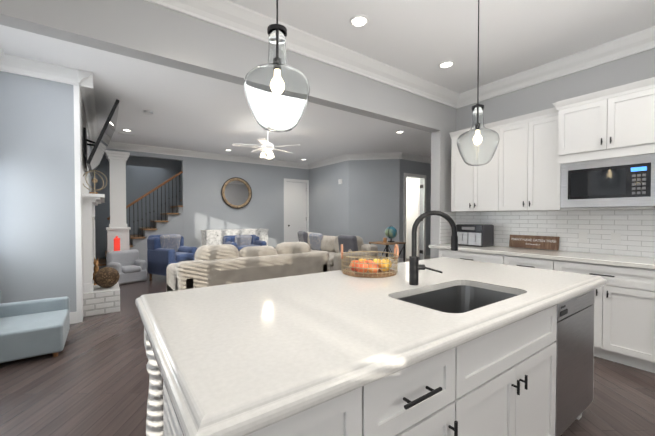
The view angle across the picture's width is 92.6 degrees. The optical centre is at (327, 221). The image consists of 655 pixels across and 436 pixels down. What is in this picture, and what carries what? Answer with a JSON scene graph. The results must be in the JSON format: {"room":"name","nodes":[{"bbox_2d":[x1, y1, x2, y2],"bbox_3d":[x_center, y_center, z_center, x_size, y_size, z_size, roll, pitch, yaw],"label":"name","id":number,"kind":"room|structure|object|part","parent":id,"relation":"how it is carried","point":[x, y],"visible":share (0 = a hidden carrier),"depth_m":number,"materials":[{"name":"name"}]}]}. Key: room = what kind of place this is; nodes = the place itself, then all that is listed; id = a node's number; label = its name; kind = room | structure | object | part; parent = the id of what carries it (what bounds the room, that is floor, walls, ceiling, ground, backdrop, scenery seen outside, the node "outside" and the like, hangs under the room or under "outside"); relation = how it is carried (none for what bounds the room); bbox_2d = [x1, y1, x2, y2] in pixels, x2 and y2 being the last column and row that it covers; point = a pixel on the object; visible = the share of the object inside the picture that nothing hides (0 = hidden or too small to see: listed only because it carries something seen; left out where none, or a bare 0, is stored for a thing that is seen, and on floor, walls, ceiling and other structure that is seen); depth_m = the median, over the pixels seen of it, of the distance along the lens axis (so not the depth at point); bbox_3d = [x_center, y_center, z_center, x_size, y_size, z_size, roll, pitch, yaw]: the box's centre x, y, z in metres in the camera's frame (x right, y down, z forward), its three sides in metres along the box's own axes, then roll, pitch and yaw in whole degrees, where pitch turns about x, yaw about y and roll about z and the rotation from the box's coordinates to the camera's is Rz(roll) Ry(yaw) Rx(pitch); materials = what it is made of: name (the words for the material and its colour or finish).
{"room":"kitchen","nodes":[
{"label":"kitchen","id":0,"kind":"room"},
{"bbox_2d":[0,71,75,311],"bbox_3d":[-4.154,-0.299,4.586,0.855,3.050,2.500,-1,1,-36],"label":"wall","id":1,"kind":"structure","parent":0,"point":[37,220],"depth_m":3.62,"materials":[{"name":"grey paint"}]},
{"bbox_2d":[69,311,76,323],"bbox_3d":[-3.350,1.172,3.639,0.675,0.140,0.015,-1,1,-36],"label":"baseboard","id":2,"kind":"structure","parent":1,"relation":"attached to","point":[73,317],"depth_m":3.81,"materials":[{"name":"white wood"}]},
{"bbox_2d":[0,0,654,168],"bbox_3d":[1.980,-1.734,3.717,9.560,0.151,14.200,-1,1,-36],"label":"crown molding","id":3,"kind":"structure","parent":1,"relation":"attached to","point":[232,16],"depth_m":3.53,"materials":[{"name":"white"}]},
{"bbox_2d":[73,85,88,322],"bbox_3d":[-3.783,-0.304,4.849,0.055,3.050,2.504,-1,1,-36],"label":"wall paneling","id":4,"kind":"structure","parent":0,"point":[81,166],"depth_m":3.84,"materials":[{"name":"white wood"}]},
{"bbox_2d":[83,99,119,176],"bbox_3d":[-3.548,-1.250,4.917,0.423,0.929,1.650,-1,1,-36],"label":"screen","id":5,"kind":"object","parent":4,"relation":"attached to","point":[100,145],"visible":0.98,"depth_m":4.56,"materials":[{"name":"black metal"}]},
{"bbox_3d":[-3.646,-1.179,4.848,0.182,0.400,0.600,-1,1,-36],"label":"tv mount arm","id":6,"kind":"part","parent":5,"relation":"part of"},
{"bbox_2d":[88,135,92,191],"bbox_3d":[-5.333,-0.340,6.939,0.150,3.050,2.700,-1,1,-36],"label":"wall","id":7,"kind":"structure","parent":0,"point":[90,178],"depth_m":6.46,"materials":[{"name":"grey paint"}]},
{"bbox_2d":[93,154,181,258],"bbox_3d":[-3.702,-0.389,9.852,6.190,3.050,0.150,-1,1,-36],"label":"wall","id":8,"kind":"structure","parent":0,"point":[144,175],"depth_m":8.68,"materials":[{"name":"grey paint"}]},
{"bbox_2d":[91,147,308,247],"bbox_3d":[-3.002,-0.375,9.001,6.040,3.050,0.150,-1,1,-36],"label":"wall","id":9,"kind":"structure","parent":0,"point":[205,206],"depth_m":8.97,"materials":[{"name":"grey paint"}]},
{"bbox_2d":[221,177,251,208],"bbox_3d":[-2.635,-0.842,9.116,0.914,0.914,0.092,-1,1,-36],"label":"round mirror","id":10,"kind":"object","parent":9,"relation":"attached to","point":[236,192],"visible":1,"depth_m":9.12,"materials":[{"name":"brown wood"}]},
{"bbox_2d":[284,178,308,241],"bbox_3d":[-1.015,-0.137,10.317,0.940,2.530,0.103,-1,1,-36],"label":"door","id":11,"kind":"structure","parent":9,"relation":"attached to","point":[296,206],"depth_m":10.30,"materials":[{"name":"white wood"}]},
{"bbox_2d":[0,0,455,258],"bbox_3d":[1.480,-0.297,4.442,9.560,3.050,0.150,-1,1,-36],"label":"wall","id":12,"kind":"structure","parent":0,"point":[144,30],"depth_m":2.61,"materials":[{"name":"grey paint"}]},
{"bbox_2d":[0,258,654,435],"bbox_3d":[1.660,1.282,4.217,10.160,0.100,15.900,-1,1,-36],"label":"floor","id":13,"kind":"structure","parent":0,"point":[92,378],"depth_m":2.37,"materials":[{"name":"brown wood"}]},
{"bbox_2d":[0,290,69,362],"bbox_3d":[-2.924,0.973,3.004,0.645,0.560,0.700,-1,1,-36],"label":"sofa","id":14,"kind":"object","parent":13,"relation":"on","point":[33,328],"visible":1,"depth_m":2.90,"materials":[{"name":"fabric"}]},
{"bbox_2d":[83,279,119,316],"bbox_3d":[-3.563,1.069,4.957,0.399,0.300,1.920,-1,1,-36],"label":"hearth","id":15,"kind":"object","parent":13,"relation":"on","point":[98,300],"visible":0.65,"depth_m":4.19,"materials":[{"name":"brick"}]},
{"bbox_2d":[82,193,104,292],"bbox_3d":[-3.628,0.267,4.897,0.240,1.304,1.920,-1,1,-36],"label":"fireplace surround","id":16,"kind":"object","parent":15,"relation":"on","point":[90,202],"visible":0.9,"depth_m":4.14,"materials":[{"name":"white wood"}]},
{"bbox_2d":[83,170,106,193],"bbox_3d":[-3.313,-0.551,4.457,0.290,0.345,0.480,-1,1,-36],"label":"mantel decor","id":17,"kind":"object","parent":16,"relation":"on","point":[94,180],"visible":0.73,"depth_m":4.37,"materials":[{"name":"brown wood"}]},
{"bbox_2d":[93,257,98,284],"bbox_3d":[-3.437,0.724,4.652,0.100,0.400,0.288,-1,1,-36],"label":"figurine","id":18,"kind":"object","parent":15,"relation":"on","point":[96,267],"visible":0.65,"depth_m":4.61,"materials":[{"name":"brown wood"}]},
{"bbox_2d":[94,267,119,287],"bbox_3d":[-3.102,0.780,4.409,0.290,0.290,0.290,-1,1,-36],"label":"ball","id":19,"kind":"object","parent":15,"relation":"on","point":[106,277],"visible":1,"depth_m":4.32,"materials":[{"name":"brown wicker"}]},
{"bbox_2d":[105,150,130,252],"bbox_3d":[-4.940,-0.222,7.381,0.470,2.799,0.470,-1,1,-36],"label":"column","id":20,"kind":"structure","parent":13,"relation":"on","point":[118,227],"depth_m":7.24,"materials":[{"name":"white wood"}]},
{"bbox_2d":[114,236,119,250],"bbox_3d":[-4.528,0.744,6.733,0.180,0.890,0.180,-1,1,-36],"label":"lantern","id":21,"kind":"object","parent":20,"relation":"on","point":[116,243],"visible":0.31,"depth_m":6.69,"materials":[{"name":"red"}]},
{"bbox_2d":[106,249,146,284],"bbox_3d":[-3.999,0.887,6.253,0.500,0.620,0.580,1,1,34],"label":"armchair","id":22,"kind":"object","parent":13,"relation":"on","point":[129,266],"visible":0.79,"depth_m":6.19,"materials":[{"name":"fabric"}]},
{"bbox_2d":[95,171,182,269],"bbox_3d":[-4.243,-0.244,8.680,3.675,2.800,1.131,-1,1,-36],"label":"staircase","id":23,"kind":"structure","parent":13,"relation":"on","point":[174,224],"depth_m":8.02,"materials":[{"name":"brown wood"}]},
{"bbox_3d":[-4.509,-0.385,7.829,1.659,1.911,0.060,-1,1,-36],"label":"handrail","id":24,"kind":"part","parent":23,"relation":"part of","materials":[{"name":"brown wood"}]},
{"bbox_2d":[147,234,197,278],"bbox_3d":[-3.234,0.729,6.575,0.860,0.926,0.680,1,1,29],"label":"armchair","id":25,"kind":"object","parent":13,"relation":"on","point":[164,251],"visible":0.67,"depth_m":6.39,"materials":[{"name":"fabric"}]},
{"bbox_2d":[160,234,180,251],"bbox_3d":[-3.347,0.471,6.635,0.462,0.412,0.332,-1,1,-36],"label":"pillow","id":26,"kind":"object","parent":25,"relation":"on","point":[168,241],"depth_m":6.61,"materials":[{"name":"grey fabric"}]},
{"bbox_2d":[201,228,268,245],"bbox_3d":[-2.590,0.683,8.880,1.790,0.940,0.514,-1,1,-36],"label":"sofa","id":27,"kind":"object","parent":13,"relation":"on","point":[212,237],"visible":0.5,"depth_m":8.50,"materials":[{"name":"white fabric"}]},
{"bbox_2d":[222,235,266,250],"bbox_3d":[-2.185,0.760,8.270,0.950,0.806,0.860,-1,1,-36],"label":"armchair","id":28,"kind":"object","parent":13,"relation":"on","point":[239,242],"visible":0.5,"depth_m":8.27,"materials":[{"name":"fabric"}]},
{"bbox_2d":[234,235,251,244],"bbox_3d":[-2.260,0.561,8.373,0.460,0.412,0.194,-1,1,-36],"label":"pillow","id":29,"kind":"object","parent":28,"relation":"on","point":[239,239],"depth_m":8.31,"materials":[{"name":"white fabric"}]},
{"bbox_2d":[166,242,328,291],"bbox_3d":[-1.134,0.761,4.732,2.220,0.924,1.000,-1,1,-36],"label":"sofa","id":30,"kind":"object","parent":13,"relation":"on","point":[216,265],"visible":0.67,"depth_m":4.20,"materials":[{"name":"fabric"}]},
{"bbox_2d":[277,231,377,270],"bbox_3d":[-0.146,0.713,6.911,1.000,0.946,2.600,-1,1,-36],"label":"sofa","id":31,"kind":"object","parent":13,"relation":"on","point":[331,245],"visible":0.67,"depth_m":6.22,"materials":[{"name":"fabric"}]},
{"bbox_2d":[135,262,606,435],"bbox_3d":[0.436,0.842,1.810,2.540,0.862,1.233,-1,1,-36],"label":"kitchen island","id":32,"kind":"object","parent":13,"relation":"on","point":[416,346],"depth_m":1.15,"materials":[{"name":"white stone"}]},
{"bbox_2d":[341,244,398,277],"bbox_3d":[0.288,0.252,2.163,0.389,0.198,0.389,-1,1,-36],"label":"fruit basket","id":33,"kind":"object","parent":32,"relation":"on","point":[363,267],"visible":1,"depth_m":2.07,"materials":[{"name":"brown wood"}]},
{"bbox_2d":[409,210,457,284],"bbox_3d":[0.598,0.146,1.771,0.205,0.423,0.198,-1,1,-36],"label":"faucet","id":34,"kind":"object","parent":32,"relation":"on","point":[414,266],"depth_m":1.77,"materials":[{"name":"black metal"}]},
{"bbox_2d":[369,241,405,261],"bbox_3d":[1.222,0.805,6.415,0.550,0.780,0.500,-1,1,-36],"label":"side table","id":35,"kind":"object","parent":13,"relation":"on","point":[387,244],"visible":0.33,"depth_m":6.33,"materials":[{"name":"brown wood"}]},
{"bbox_2d":[385,226,396,241],"bbox_3d":[1.316,0.244,6.472,0.269,0.337,0.250,-1,1,-36],"label":"globe","id":36,"kind":"object","parent":35,"relation":"on","point":[391,232],"visible":1,"depth_m":6.39,"materials":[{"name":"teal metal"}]},
{"bbox_2d":[439,249,496,263],"bbox_3d":[1.978,0.798,4.029,0.628,0.875,0.841,-1,1,-36],"label":"base cabinet","id":37,"kind":"object","parent":13,"relation":"on","point":[447,253],"depth_m":3.81,"materials":[{"name":"white wood"}]},
{"bbox_2d":[497,257,552,269],"bbox_3d":[2.361,0.807,3.493,0.628,0.875,0.598,-1,1,-36],"label":"base cabinet","id":38,"kind":"object","parent":13,"relation":"on","point":[531,262],"depth_m":3.30,"materials":[{"name":"white wood"}]},
{"bbox_2d":[553,261,654,372],"bbox_3d":[2.721,0.816,2.988,0.628,0.875,0.760,-1,1,-36],"label":"base cabinet","id":39,"kind":"object","parent":13,"relation":"on","point":[624,307],"depth_m":2.70,"materials":[{"name":"white wood"}]},
{"bbox_2d":[429,241,654,268],"bbox_3d":[2.299,0.348,3.559,0.643,0.041,2.252,-1,1,-36],"label":"countertop","id":40,"kind":"structure","parent":39,"relation":"on","point":[501,250],"depth_m":3.18,"materials":[{"name":"white stone"}]},
{"bbox_2d":[456,224,493,246],"bbox_3d":[1.958,0.174,4.189,0.325,0.284,0.380,-1,1,-36],"label":"air fryer","id":41,"kind":"object","parent":40,"relation":"on","point":[479,235],"visible":0.92,"depth_m":4.07,"materials":[{"name":"grey"}]},
{"bbox_2d":[509,235,559,249],"bbox_3d":[2.485,0.243,3.786,0.039,0.156,0.530,-1,1,-36],"label":"sign","id":42,"kind":"object","parent":40,"relation":"on","point":[548,244],"visible":1,"depth_m":3.76,"materials":[{"name":"brown wood"}]},
{"bbox_2d":[512,238,555,242],"bbox_3d":[2.480,0.220,3.781,0.001,0.029,0.481,8,-4,-35],"label":"lettering","id":43,"kind":"object","parent":42,"relation":"attached to","point":[542,240],"visible":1,"depth_m":3.74,"materials":[{"name":"white paint"}]},
{"bbox_2d":[0,0,654,163],"bbox_3d":[1.660,-1.867,4.163,10.160,0.100,15.900,-1,1,-36],"label":"ceiling","id":44,"kind":"structure","parent":0,"point":[423,39],"depth_m":3.48,"materials":[{"name":"white paint"}]},
{"bbox_2d":[118,132,134,135],"bbox_3d":[-4.251,-1.853,6.610,0.300,0.011,0.150,-1,1,-36],"label":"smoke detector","id":45,"kind":"object","parent":44,"relation":"attached to","point":[120,133],"depth_m":6.61,"materials":[{"name":"white plastic"}]},
{"bbox_2d":[144,110,152,114],"bbox_3d":[-2.982,-1.817,5.212,0.138,0.034,0.138,-1,1,-45],"label":"smoke detector","id":46,"kind":"object","parent":44,"relation":"attached to","point":[146,112],"depth_m":5.19,"materials":[{"name":"white plastic"}]},
{"bbox_2d":[233,130,298,158],"bbox_3d":[-1.199,-1.556,6.170,1.292,0.590,1.244,-1,1,-36],"label":"ceiling fan","id":47,"kind":"object","parent":44,"relation":"hanging from","point":[267,146],"visible":0.92,"depth_m":6.06,"materials":[{"name":"white"}]},
{"bbox_2d":[244,0,309,131],"bbox_3d":[-0.210,-1.077,1.306,0.275,1.383,0.275,-1,1,-36],"label":"pendant light","id":48,"kind":"object","parent":44,"relation":"hanging from","point":[277,89],"visible":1,"depth_m":1.23,"materials":[{"name":"clear glass"}]},
{"bbox_2d":[350,14,368,27],"bbox_3d":[0.282,-1.790,2.776,0.171,0.021,0.174,-1,1,-36],"label":"recessed light","id":49,"kind":"object","parent":44,"relation":"in","point":[358,21],"depth_m":2.78,"materials":[{"name":"white plastic"}]},
{"bbox_2d":[439,60,454,68],"bbox_3d":[1.356,-1.803,3.566,0.181,0.021,0.176,-1,1,-36],"label":"recessed light","id":50,"kind":"object","parent":44,"relation":"in","point":[445,64],"depth_m":3.58,"materials":[{"name":"white"}]},
{"bbox_2d":[457,0,499,165],"bbox_3d":[1.068,-1.092,2.217,0.275,1.383,0.275,-1,1,-36],"label":"pendant light","id":51,"kind":"object","parent":44,"relation":"hanging from","point":[477,143],"visible":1,"depth_m":2.15,"materials":[{"name":"clear glass"}]},
{"bbox_3d":[1.068,-0.603,2.226,0.275,0.404,0.275,-1,1,-36],"label":"lamp shade","id":52,"kind":"part","parent":51,"relation":"part of","materials":[{"name":"clear glass"}]},
{"bbox_2d":[309,160,348,235],"bbox_3d":[0.049,-0.388,9.796,0.150,3.050,2.100,-1,1,-36],"label":"wall","id":53,"kind":"structure","parent":0,"point":[328,205],"depth_m":9.64,"materials":[{"name":"grey paint"}]},
{"bbox_2d":[348,159,399,258],"bbox_3d":[1.307,-0.372,8.855,1.414,3.050,0.150,0,1,9],"label":"wall","id":54,"kind":"structure","parent":0,"point":[374,190],"depth_m":8.77,"materials":[{"name":"grey paint"}]},
{"bbox_2d":[406,177,419,234],"bbox_3d":[2.777,-0.397,10.293,0.150,3.050,1.440,-1,1,-36],"label":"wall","id":55,"kind":"structure","parent":0,"point":[407,178],"depth_m":9.94,"materials":[{"name":"white paint"}]},
{"bbox_2d":[399,159,430,259],"bbox_3d":[2.726,-0.379,9.280,1.910,3.050,0.150,-1,1,-36],"label":"wall","id":56,"kind":"structure","parent":0,"point":[413,167],"depth_m":9.29,"materials":[{"name":"grey paint"}]},
{"bbox_2d":[403,173,425,261],"bbox_3d":[2.531,-0.115,9.050,0.980,2.530,0.030,-1,1,-36],"label":"door frame","id":57,"kind":"structure","parent":56,"relation":"attached to","point":[411,201],"depth_m":8.92,"materials":[{"name":"white wood"}]},
{"bbox_2d":[456,48,654,130],"bbox_3d":[4.258,-0.247,1.489,0.150,3.050,7.885,-1,1,-36],"label":"wall","id":58,"kind":"structure","parent":0,"point":[604,76],"depth_m":3.56,"materials":[{"name":"grey paint"}]},
{"bbox_2d":[449,122,492,212],"bbox_3d":[2.050,-0.681,4.144,0.348,1.083,0.697,-1,1,-36],"label":"upper cabinet","id":59,"kind":"object","parent":58,"relation":"attached to","point":[471,186],"depth_m":4.13,"materials":[{"name":"white wood"}]},
{"bbox_2d":[493,105,576,212],"bbox_3d":[2.395,-0.683,3.661,0.348,1.103,0.696,-1,1,-36],"label":"upper cabinet","id":60,"kind":"object","parent":58,"relation":"attached to","point":[525,156],"depth_m":3.56,"materials":[{"name":"white wood"}]},
{"bbox_2d":[440,209,654,257],"bbox_3d":[2.400,0.098,3.633,0.389,0.457,2.244,-1,1,-36],"label":"backsplash","id":61,"kind":"structure","parent":58,"relation":"attached to","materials":[{"name":"tile"}]},
{"bbox_2d":[553,153,654,208],"bbox_3d":[2.772,-0.363,3.035,0.466,0.448,0.770,-1,1,-36],"label":"upper cabinet","id":62,"kind":"object","parent":58,"relation":"attached to","point":[576,175],"depth_m":2.89,"materials":[{"name":"white wood"}]},
{"bbox_2d":[560,153,654,207],"bbox_3d":[2.744,-0.364,3.015,0.398,0.448,0.720,-1,1,-36],"label":"microwave","id":63,"kind":"object","parent":62,"relation":"in","point":[623,180],"depth_m":2.88,"materials":[{"name":"metal"}]},
{"bbox_2d":[557,77,654,164],"bbox_3d":[2.772,-0.905,3.026,0.468,0.626,0.770,-1,1,-36],"label":"upper cabinet","id":64,"kind":"object","parent":58,"relation":"attached to","point":[619,121],"depth_m":2.88,"materials":[{"name":"white wood"}]}
]}

